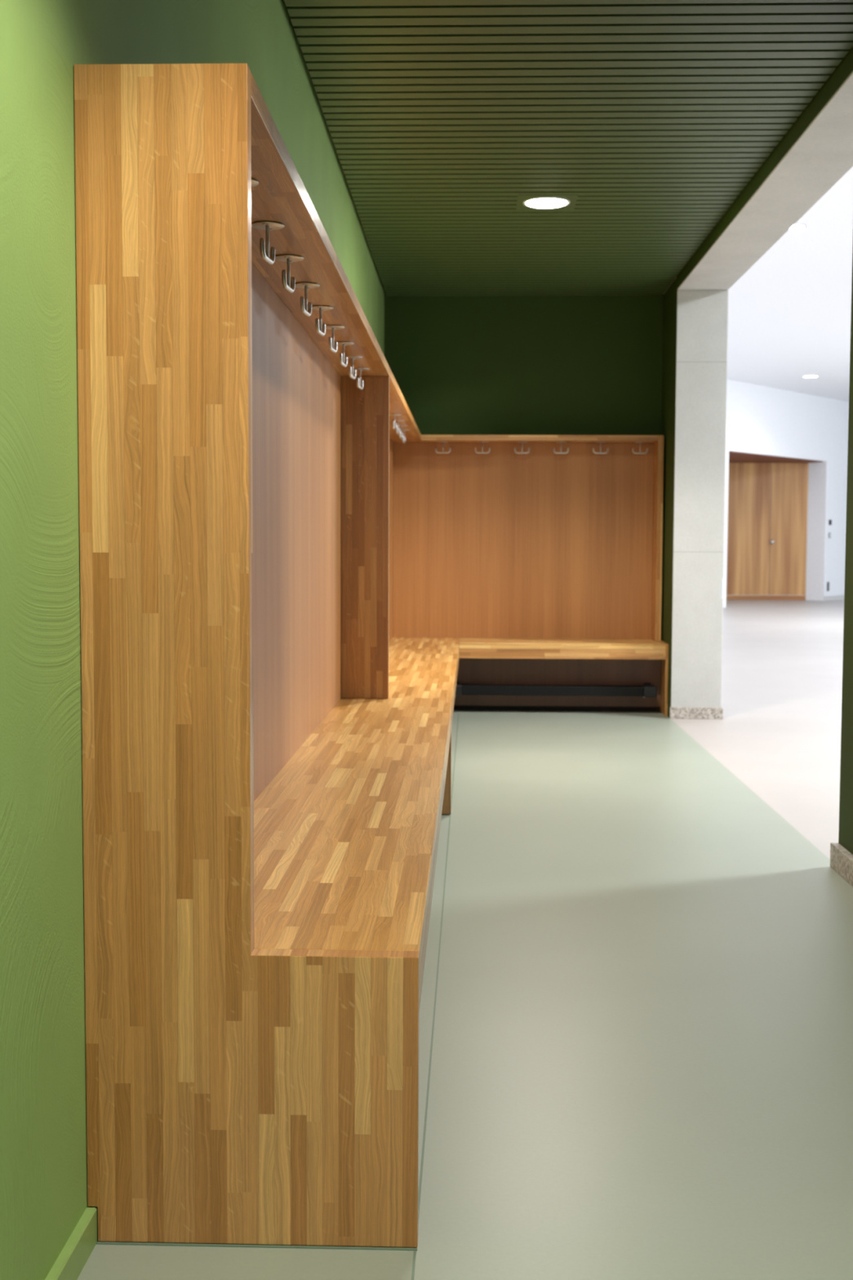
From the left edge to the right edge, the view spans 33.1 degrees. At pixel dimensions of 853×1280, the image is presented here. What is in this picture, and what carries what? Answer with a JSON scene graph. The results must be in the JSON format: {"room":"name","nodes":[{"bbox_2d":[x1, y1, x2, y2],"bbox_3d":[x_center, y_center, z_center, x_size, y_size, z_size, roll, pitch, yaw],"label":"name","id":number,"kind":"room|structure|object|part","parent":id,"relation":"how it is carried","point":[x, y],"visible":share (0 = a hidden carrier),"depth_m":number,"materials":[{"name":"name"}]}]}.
{"room":"school cloakroom","nodes":[
{"label":"school cloakroom","id":0,"kind":"room"},
{"bbox_2d":[0,0,384,1279],"bbox_3d":[-0.589,-0.523,2.043,0.150,3.100,15.107,0,4,2],"label":"wall","id":1,"kind":"structure","parent":0,"point":[43,1157],"depth_m":1.98,"materials":[{"name":"green paint"}]},
{"bbox_2d":[44,1206,97,1279],"bbox_3d":[-0.631,1.147,-1.584,0.015,0.055,7.647,0,4,2],"label":"baseboard","id":2,"kind":"structure","parent":1,"relation":"attached to","point":[69,1264],"depth_m":2.10,"materials":[{"name":"green paint"}]},
{"bbox_2d":[96,713,458,1279],"bbox_3d":[-0.163,0.722,5.159,0.489,0.002,7.761,0,4,2],"label":"trim","id":3,"kind":"structure","parent":1,"relation":"attached to","point":[415,1249],"depth_m":2.19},
{"bbox_2d":[76,599,852,1279],"bbox_3d":[6.408,0.315,12.351,13.200,0.100,36.000,0,4,2],"label":"floor","id":4,"kind":"structure","parent":0,"point":[642,1062],"depth_m":3.36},
{"bbox_2d":[73,63,452,1247],"bbox_3d":[-0.205,-0.076,3.925,0.504,1.754,3.603,0,4,2],"label":"bench","id":5,"kind":"object","parent":4,"relation":"on","point":[261,818],"visible":0.99,"depth_m":2.16,"materials":[{"name":"brown wood"}]},
{"bbox_2d":[251,177,258,186],"bbox_3d":[-0.339,-0.793,2.605,0.079,0.076,0.070,-3,5,-41],"label":"coat hook","id":6,"kind":"object","parent":5,"relation":"attached to","point":[254,182],"visible":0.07,"depth_m":2.60,"materials":[{"name":"silver metal"}]},
{"bbox_2d":[251,221,284,264],"bbox_3d":[-0.328,-0.817,2.960,0.079,0.076,0.070,-3,5,-41],"label":"coat hook","id":7,"kind":"object","parent":5,"relation":"attached to","point":[267,226],"visible":0.98,"depth_m":2.96,"materials":[{"name":"silver metal"}]},
{"bbox_3d":[-0.328,-0.819,2.960,0.007,0.064,0.007,1,4,8],"label":"stem","id":8,"kind":"part","parent":7,"relation":"part of","materials":[{"name":"silver metal"}]},
{"bbox_3d":[-0.328,-0.853,2.957,0.070,0.004,0.070,1,4,8],"label":"mounting plate","id":9,"kind":"part","parent":7,"relation":"part of","materials":[{"name":"silver metal"}]},
{"bbox_2d":[275,254,303,293],"bbox_3d":[-0.317,-0.839,3.298,0.079,0.076,0.070,-3,5,-41],"label":"coat hook","id":10,"kind":"object","parent":5,"relation":"attached to","point":[286,258],"visible":0.98,"depth_m":3.29,"materials":[{"name":"silver metal"}]},
{"bbox_3d":[-0.317,-0.842,3.298,0.007,0.064,0.007,1,4,8],"label":"stem","id":11,"kind":"part","parent":10,"relation":"part of","materials":[{"name":"silver metal"}]},
{"bbox_3d":[-0.317,-0.875,3.296,0.070,0.004,0.070,1,4,8],"label":"mounting plate","id":12,"kind":"part","parent":10,"relation":"part of","materials":[{"name":"silver metal"}]},
{"bbox_3d":[-0.403,-0.283,3.917,0.019,1.269,3.530,0,4,2],"label":"panel","id":13,"kind":"part","parent":5,"relation":"part of","materials":[{"name":"brown wood"}]},
{"bbox_2d":[294,282,319,316],"bbox_3d":[-0.306,-0.863,3.646,0.079,0.076,0.070,-3,5,-41],"label":"coat hook","id":14,"kind":"object","parent":5,"relation":"attached to","point":[305,307],"visible":0.96,"depth_m":3.64,"materials":[{"name":"silver metal"}]},
{"bbox_3d":[-0.306,-0.865,3.646,0.007,0.064,0.007,1,4,8],"label":"stem","id":15,"kind":"part","parent":14,"relation":"part of","materials":[{"name":"silver metal"}]},
{"bbox_3d":[-0.306,-0.899,3.644,0.070,0.004,0.070,1,4,8],"label":"mounting plate","id":16,"kind":"part","parent":14,"relation":"part of","materials":[{"name":"silver metal"}]},
{"bbox_2d":[250,71,390,377],"bbox_3d":[-0.327,-0.935,3.889,0.252,0.036,3.567,0,4,2],"label":"shelf","id":17,"kind":"object","parent":5,"relation":"attached to","point":[281,195],"depth_m":3.32,"materials":[{"name":"brown wood"}]},
{"bbox_2d":[311,305,333,336],"bbox_3d":[-0.295,-0.886,3.995,0.079,0.076,0.070,-3,5,-41],"label":"coat hook","id":18,"kind":"object","parent":5,"relation":"attached to","point":[320,329],"visible":0.94,"depth_m":3.99,"materials":[{"name":"silver metal"}]},
{"bbox_3d":[-0.295,-0.888,3.995,0.007,0.064,0.007,1,4,8],"label":"stem","id":19,"kind":"part","parent":18,"relation":"part of","materials":[{"name":"silver metal"}]},
{"bbox_3d":[-0.294,-0.922,3.993,0.070,0.004,0.070,1,4,8],"label":"mounting plate","id":20,"kind":"part","parent":18,"relation":"part of","materials":[{"name":"silver metal"}]},
{"bbox_2d":[325,324,344,353],"bbox_3d":[-0.283,-0.910,4.351,0.079,0.076,0.070,-3,5,-41],"label":"coat hook","id":21,"kind":"object","parent":5,"relation":"attached to","point":[332,345],"visible":0.93,"depth_m":4.35,"materials":[{"name":"silver metal"}]},
{"bbox_3d":[-0.283,-0.912,4.351,0.007,0.064,0.007,1,4,8],"label":"stem","id":22,"kind":"part","parent":21,"relation":"part of","materials":[{"name":"silver metal"}]},
{"bbox_3d":[-0.283,-0.946,4.349,0.070,0.004,0.070,1,4,8],"label":"mounting plate","id":23,"kind":"part","parent":21,"relation":"part of","materials":[{"name":"silver metal"}]},
{"bbox_2d":[337,341,354,367],"bbox_3d":[-0.272,-0.934,4.704,0.079,0.076,0.070,-3,5,-41],"label":"coat hook","id":24,"kind":"object","parent":5,"relation":"attached to","point":[343,359],"visible":0.91,"depth_m":4.70,"materials":[{"name":"silver metal"}]},
{"bbox_3d":[-0.272,-0.936,4.704,0.007,0.064,0.007,1,4,8],"label":"stem","id":25,"kind":"part","parent":24,"relation":"part of","materials":[{"name":"silver metal"}]},
{"bbox_3d":[-0.272,-0.970,4.702,0.070,0.004,0.070,1,4,8],"label":"mounting plate","id":26,"kind":"part","parent":24,"relation":"part of","materials":[{"name":"silver metal"}]},
{"bbox_3d":[-0.197,0.369,3.973,0.485,0.036,3.567,0,4,2],"label":"seat","id":27,"kind":"part","parent":5,"relation":"part of","materials":[{"name":"brown wood"}]},
{"bbox_2d":[346,355,362,379],"bbox_3d":[-0.261,-0.958,5.058,0.079,0.076,0.070,-3,5,-41],"label":"coat hook","id":28,"kind":"object","parent":5,"relation":"attached to","point":[352,372],"visible":0.89,"depth_m":5.05,"materials":[{"name":"silver metal"}]},
{"bbox_3d":[-0.261,-0.960,5.058,0.007,0.064,0.007,1,4,8],"label":"stem","id":29,"kind":"part","parent":28,"relation":"part of","materials":[{"name":"silver metal"}]},
{"bbox_3d":[-0.261,-0.994,5.056,0.070,0.004,0.070,1,4,8],"label":"mounting plate","id":30,"kind":"part","parent":28,"relation":"part of","materials":[{"name":"silver metal"}]},
{"bbox_2d":[353,367,368,390],"bbox_3d":[-0.250,-0.980,5.397,0.079,0.076,0.070,-3,5,-41],"label":"coat hook","id":31,"kind":"object","parent":5,"relation":"attached to","point":[359,382],"visible":0.92,"depth_m":5.39,"materials":[{"name":"silver metal"}]},
{"bbox_3d":[-0.250,-0.983,5.397,0.007,0.064,0.007,1,4,8],"label":"stem","id":32,"kind":"part","parent":31,"relation":"part of","materials":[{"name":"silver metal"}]},
{"bbox_3d":[-0.250,-1.016,5.395,0.070,0.004,0.070,1,4,8],"label":"mounting plate","id":33,"kind":"part","parent":31,"relation":"part of","materials":[{"name":"silver metal"}]},
{"bbox_3d":[-0.243,-0.402,5.692,0.188,1.269,0.036,0,4,2],"label":"divider panel","id":34,"kind":"part","parent":5,"relation":"part of","materials":[{"name":"brown wood"}]},
{"bbox_3d":[-0.114,0.479,5.669,0.424,0.409,0.036,0,4,2],"label":"support panel","id":35,"kind":"part","parent":5,"relation":"part of","materials":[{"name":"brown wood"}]},
{"bbox_2d":[388,369,668,717],"bbox_3d":[0.569,-0.317,7.567,1.818,1.756,3.740,0,4,2],"label":"bench","id":36,"kind":"object","parent":4,"relation":"on","point":[541,566],"visible":0.73,"depth_m":9.35,"materials":[{"name":"brown wood"}]},
{"bbox_3d":[-0.286,-0.528,7.566,0.019,1.269,3.712,0,4,2],"label":"panel","id":37,"kind":"part","parent":36,"relation":"part of","materials":[{"name":"brown wood"}]},
{"bbox_2d":[389,413,401,430],"bbox_3d":[-0.163,-1.109,7.321,0.079,0.076,0.070,-3,5,-43],"label":"coat hook","id":38,"kind":"object","parent":36,"relation":"attached to","point":[394,424],"visible":0.91,"depth_m":7.30,"materials":[{"name":"silver metal"}]},
{"bbox_2d":[391,419,404,435],"bbox_3d":[-0.152,-1.131,7.650,0.079,0.076,0.070,-3,5,-43],"label":"coat hook","id":39,"kind":"object","parent":36,"relation":"attached to","point":[397,430],"visible":0.94,"depth_m":7.64,"materials":[{"name":"silver metal"}]},
{"bbox_2d":[396,424,407,439],"bbox_3d":[-0.142,-1.154,7.979,0.079,0.076,0.070,-3,5,-43],"label":"coat hook","id":40,"kind":"object","parent":36,"relation":"attached to","point":[401,435],"visible":0.89,"depth_m":7.97,"materials":[{"name":"silver metal"}]},
{"bbox_2d":[401,429,409,443],"bbox_3d":[-0.131,-1.176,8.308,0.079,0.076,0.070,-3,5,-43],"label":"coat hook","id":41,"kind":"object","parent":36,"relation":"attached to","point":[403,439],"visible":0.86,"depth_m":8.30,"materials":[{"name":"silver metal"}]},
{"bbox_2d":[389,369,422,442],"bbox_3d":[-0.210,-1.180,7.534,0.252,0.036,3.740,0,4,2],"label":"shelf","id":42,"kind":"object","parent":36,"relation":"attached to","point":[397,404],"depth_m":7.49,"materials":[{"name":"brown wood"}]},
{"bbox_3d":[-0.081,0.125,7.608,0.485,0.036,3.722,0,4,2],"label":"seat","id":43,"kind":"part","parent":36,"relation":"part of","materials":[{"name":"brown wood"}]},
{"bbox_2d":[435,441,450,453],"bbox_3d":[0.106,-1.239,9.264,0.079,0.076,0.070,-3,5,-39],"label":"coat hook","id":44,"kind":"object","parent":36,"relation":"attached to","point":[449,451],"visible":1,"depth_m":9.26,"materials":[{"name":"silver metal"}]},
{"bbox_2d":[474,441,490,453],"bbox_3d":[0.360,-1.238,9.256,0.079,0.076,0.070,-3,5,-39],"label":"coat hook","id":45,"kind":"object","parent":36,"relation":"attached to","point":[476,451],"visible":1,"depth_m":9.25,"materials":[{"name":"silver metal"}]},
{"bbox_2d":[514,441,529,453],"bbox_3d":[0.615,-1.236,9.248,0.079,0.076,0.070,-3,5,-39],"label":"coat hook","id":46,"kind":"object","parent":36,"relation":"attached to","point":[522,442],"visible":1,"depth_m":9.24,"materials":[{"name":"silver metal"}]},
{"bbox_3d":[0.627,-0.646,9.380,1.689,1.269,0.019,0,4,2],"label":"panel","id":47,"kind":"part","parent":36,"relation":"part of","materials":[{"name":"brown wood"}]},
{"bbox_2d":[421,435,657,443],"bbox_3d":[0.721,-1.292,9.246,1.500,0.036,0.251,0,4,2],"label":"shelf","id":48,"kind":"object","parent":36,"relation":"attached to","point":[424,438],"depth_m":9.13,"materials":[{"name":"brown wood"}]},
{"bbox_2d":[455,681,656,697],"bbox_3d":[0.793,0.316,9.109,1.300,0.082,0.182,0,4,2],"label":"rail","id":49,"kind":"object","parent":36,"relation":"attached to","point":[646,690],"visible":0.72,"depth_m":9.02,"materials":[{"name":"black metal"}]},
{"bbox_3d":[0.641,0.231,9.210,1.708,0.383,0.020,0,4,2],"label":"panel","id":50,"kind":"part","parent":36,"relation":"part of","materials":[{"name":"brown wood"}]},
{"bbox_2d":[553,441,568,453],"bbox_3d":[0.865,-1.234,9.240,0.079,0.076,0.070,-3,5,-39],"label":"coat hook","id":51,"kind":"object","parent":36,"relation":"attached to","point":[561,442],"visible":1,"depth_m":9.24,"materials":[{"name":"silver metal"}]},
{"bbox_3d":[0.855,0.022,9.194,1.283,0.036,0.485,0,4,2],"label":"seat","id":52,"kind":"part","parent":36,"relation":"part of","materials":[{"name":"brown wood"}]},
{"bbox_2d":[592,441,608,453],"bbox_3d":[1.119,-1.233,9.232,0.079,0.076,0.070,-3,5,-39],"label":"coat hook","id":53,"kind":"object","parent":36,"relation":"attached to","point":[600,442],"visible":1,"depth_m":9.23,"materials":[{"name":"silver metal"}]},
{"bbox_2d":[632,441,648,453],"bbox_3d":[1.372,-1.231,9.224,0.079,0.076,0.070,-3,5,-39],"label":"coat hook","id":54,"kind":"object","parent":36,"relation":"attached to","point":[640,442],"visible":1,"depth_m":9.22,"materials":[{"name":"silver metal"}]},
{"bbox_3d":[1.487,-0.653,9.264,0.036,1.306,0.250,0,4,2],"label":"panel","id":55,"kind":"part","parent":36,"relation":"part of","materials":[{"name":"brown wood"}]},
{"bbox_3d":[1.511,0.232,9.196,0.031,0.450,0.502,0,4,2],"label":"panel","id":56,"kind":"part","parent":36,"relation":"part of","materials":[{"name":"brown wood"}]},
{"bbox_2d":[384,291,663,435],"bbox_3d":[0.625,-1.018,9.470,1.805,3.100,0.150,0,4,2],"label":"wall","id":57,"kind":"structure","parent":0,"point":[580,365],"depth_m":9.34,"materials":[{"name":"green paint"}]},
{"bbox_2d":[284,0,852,296],"bbox_3d":[0.391,-1.804,1.850,1.805,0.160,14.957,0,4,2],"label":"ceiling","id":58,"kind":"structure","parent":0,"point":[657,115],"depth_m":5.43,"materials":[{"name":"green paint"}]},
{"bbox_2d":[515,195,577,208],"bbox_3d":[0.562,-2.047,6.734,0.277,0.010,0.277,0,4,2],"label":"recessed light","id":59,"kind":"object","parent":58,"relation":"in","point":[524,202],"visible":1,"depth_m":6.71,"materials":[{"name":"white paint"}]},
{"bbox_2d":[525,198,567,208],"bbox_3d":[0.562,-2.044,6.734,0.194,0.004,0.194,0,4,2],"label":"diffuser","id":60,"kind":"object","parent":59,"relation":"attached to","point":[530,202],"depth_m":6.73,"materials":[{"name":"white plastic"}]},
{"bbox_2d":[661,278,677,717],"bbox_3d":[1.516,-0.871,9.056,0.005,2.670,0.640,0,4,2],"label":"wall","id":61,"kind":"structure","parent":0,"point":[668,405],"depth_m":8.96,"materials":[{"name":"green paint"}]},
{"bbox_2d":[676,46,852,288],"bbox_3d":[1.443,-2.048,6.625,0.004,0.146,4.050,0,4,2],"label":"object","id":62,"kind":"structure","parent":61,"relation":"attached to","point":[844,69],"depth_m":5.79,"materials":[{"name":"green paint"}]},
{"bbox_2d":[663,276,728,707],"bbox_3d":[1.673,-1.464,9.085,0.308,3.850,0.793,0,4,2],"label":"concrete column","id":63,"kind":"structure","parent":0,"point":[702,315],"depth_m":8.73,"materials":[{"name":"white concrete"}]},
{"bbox_2d":[669,706,723,719],"bbox_3d":[1.680,0.395,9.601,0.324,0.072,1.598,0,4,2],"label":"baseboard","id":64,"kind":"structure","parent":63,"relation":"attached to","point":[676,713],"depth_m":8.80,"materials":[{"name":"stone"}]},
{"bbox_2d":[677,71,852,289],"bbox_3d":[1.602,-2.597,6.598,0.308,1.255,4.080,0,4,2],"label":"concrete beam","id":65,"kind":"structure","parent":0,"point":[823,154],"depth_m":6.29,"materials":[{"name":"white concrete"}]},
{"bbox_2d":[722,379,848,607],"bbox_3d":[5.050,-2.603,26.220,2.407,3.850,15.000,3,5,40],"label":"wall","id":66,"kind":"structure","parent":0,"point":[761,420],"depth_m":27.11,"materials":[{"name":"white paint"}]},
{"bbox_2d":[726,462,808,599],"bbox_3d":[6.285,-2.093,27.729,2.103,2.640,0.115,0,4,2],"label":"door","id":67,"kind":"structure","parent":66,"relation":"in","point":[767,524],"depth_m":27.73,"materials":[{"name":"brown wood"}]},
{"bbox_3d":[6.281,-0.823,27.842,2.103,0.090,0.060,0,4,2],"label":"rail","id":68,"kind":"part","parent":67,"relation":"part of","materials":[{"name":"brown wood"}]},
{"bbox_2d":[728,451,822,462],"bbox_3d":[6.332,-3.306,26.029,2.308,0.018,3.220,0,4,2],"label":"trim","id":69,"kind":"structure","parent":66,"relation":"attached to","point":[734,456],"depth_m":26.43,"materials":[{"name":"brown wood"}]},
{"bbox_2d":[826,582,829,591],"bbox_3d":[7.733,-1.030,27.651,0.020,0.170,0.075,3,5,40],"label":"wall socket","id":70,"kind":"object","parent":66,"relation":"attached to","point":[828,583],"visible":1,"depth_m":27.63,"materials":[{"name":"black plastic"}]},
{"bbox_2d":[824,595,844,600],"bbox_3d":[9.199,-0.917,29.422,0.012,0.090,4.940,3,5,40],"label":"baseboard","id":71,"kind":"structure","parent":66,"relation":"attached to","point":[833,597],"depth_m":27.89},
{"bbox_2d":[727,166,852,401],"bbox_3d":[7.327,-3.670,12.054,11.395,0.200,36.000,0,4,2],"label":"ceiling","id":72,"kind":"structure","parent":0,"point":[789,314],"depth_m":17.00,"materials":[{"name":"white paint"}]},
{"bbox_2d":[790,223,806,229],"bbox_3d":[3.218,-3.616,12.590,0.208,0.007,0.208,0,4,2],"label":"recessed light","id":73,"kind":"object","parent":72,"relation":"in","point":[796,226],"visible":0.59,"depth_m":12.56,"materials":[{"name":"white plastic"}]},
{"bbox_2d":[803,375,817,377],"bbox_3d":[6.356,-4.356,23.772,0.248,0.007,0.248,0,4,2],"label":"recessed light","id":74,"kind":"object","parent":72,"relation":"in","point":[805,375],"visible":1,"depth_m":23.76,"materials":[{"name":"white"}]},
{"bbox_2d":[838,251,852,854],"bbox_3d":[1.367,-0.398,-0.439,0.308,3.000,10.264,0,4,2],"label":"wall","id":75,"kind":"structure","parent":0,"point":[846,806],"depth_m":4.67,"materials":[{"name":"green paint"}]},
{"bbox_2d":[830,842,852,886],"bbox_3d":[1.194,1.058,-0.336,0.027,0.080,10.264,0,4,2],"label":"baseboard","id":76,"kind":"structure","parent":75,"relation":"attached to","point":[841,860],"depth_m":4.64,"materials":[{"name":"stone"}]}
]}

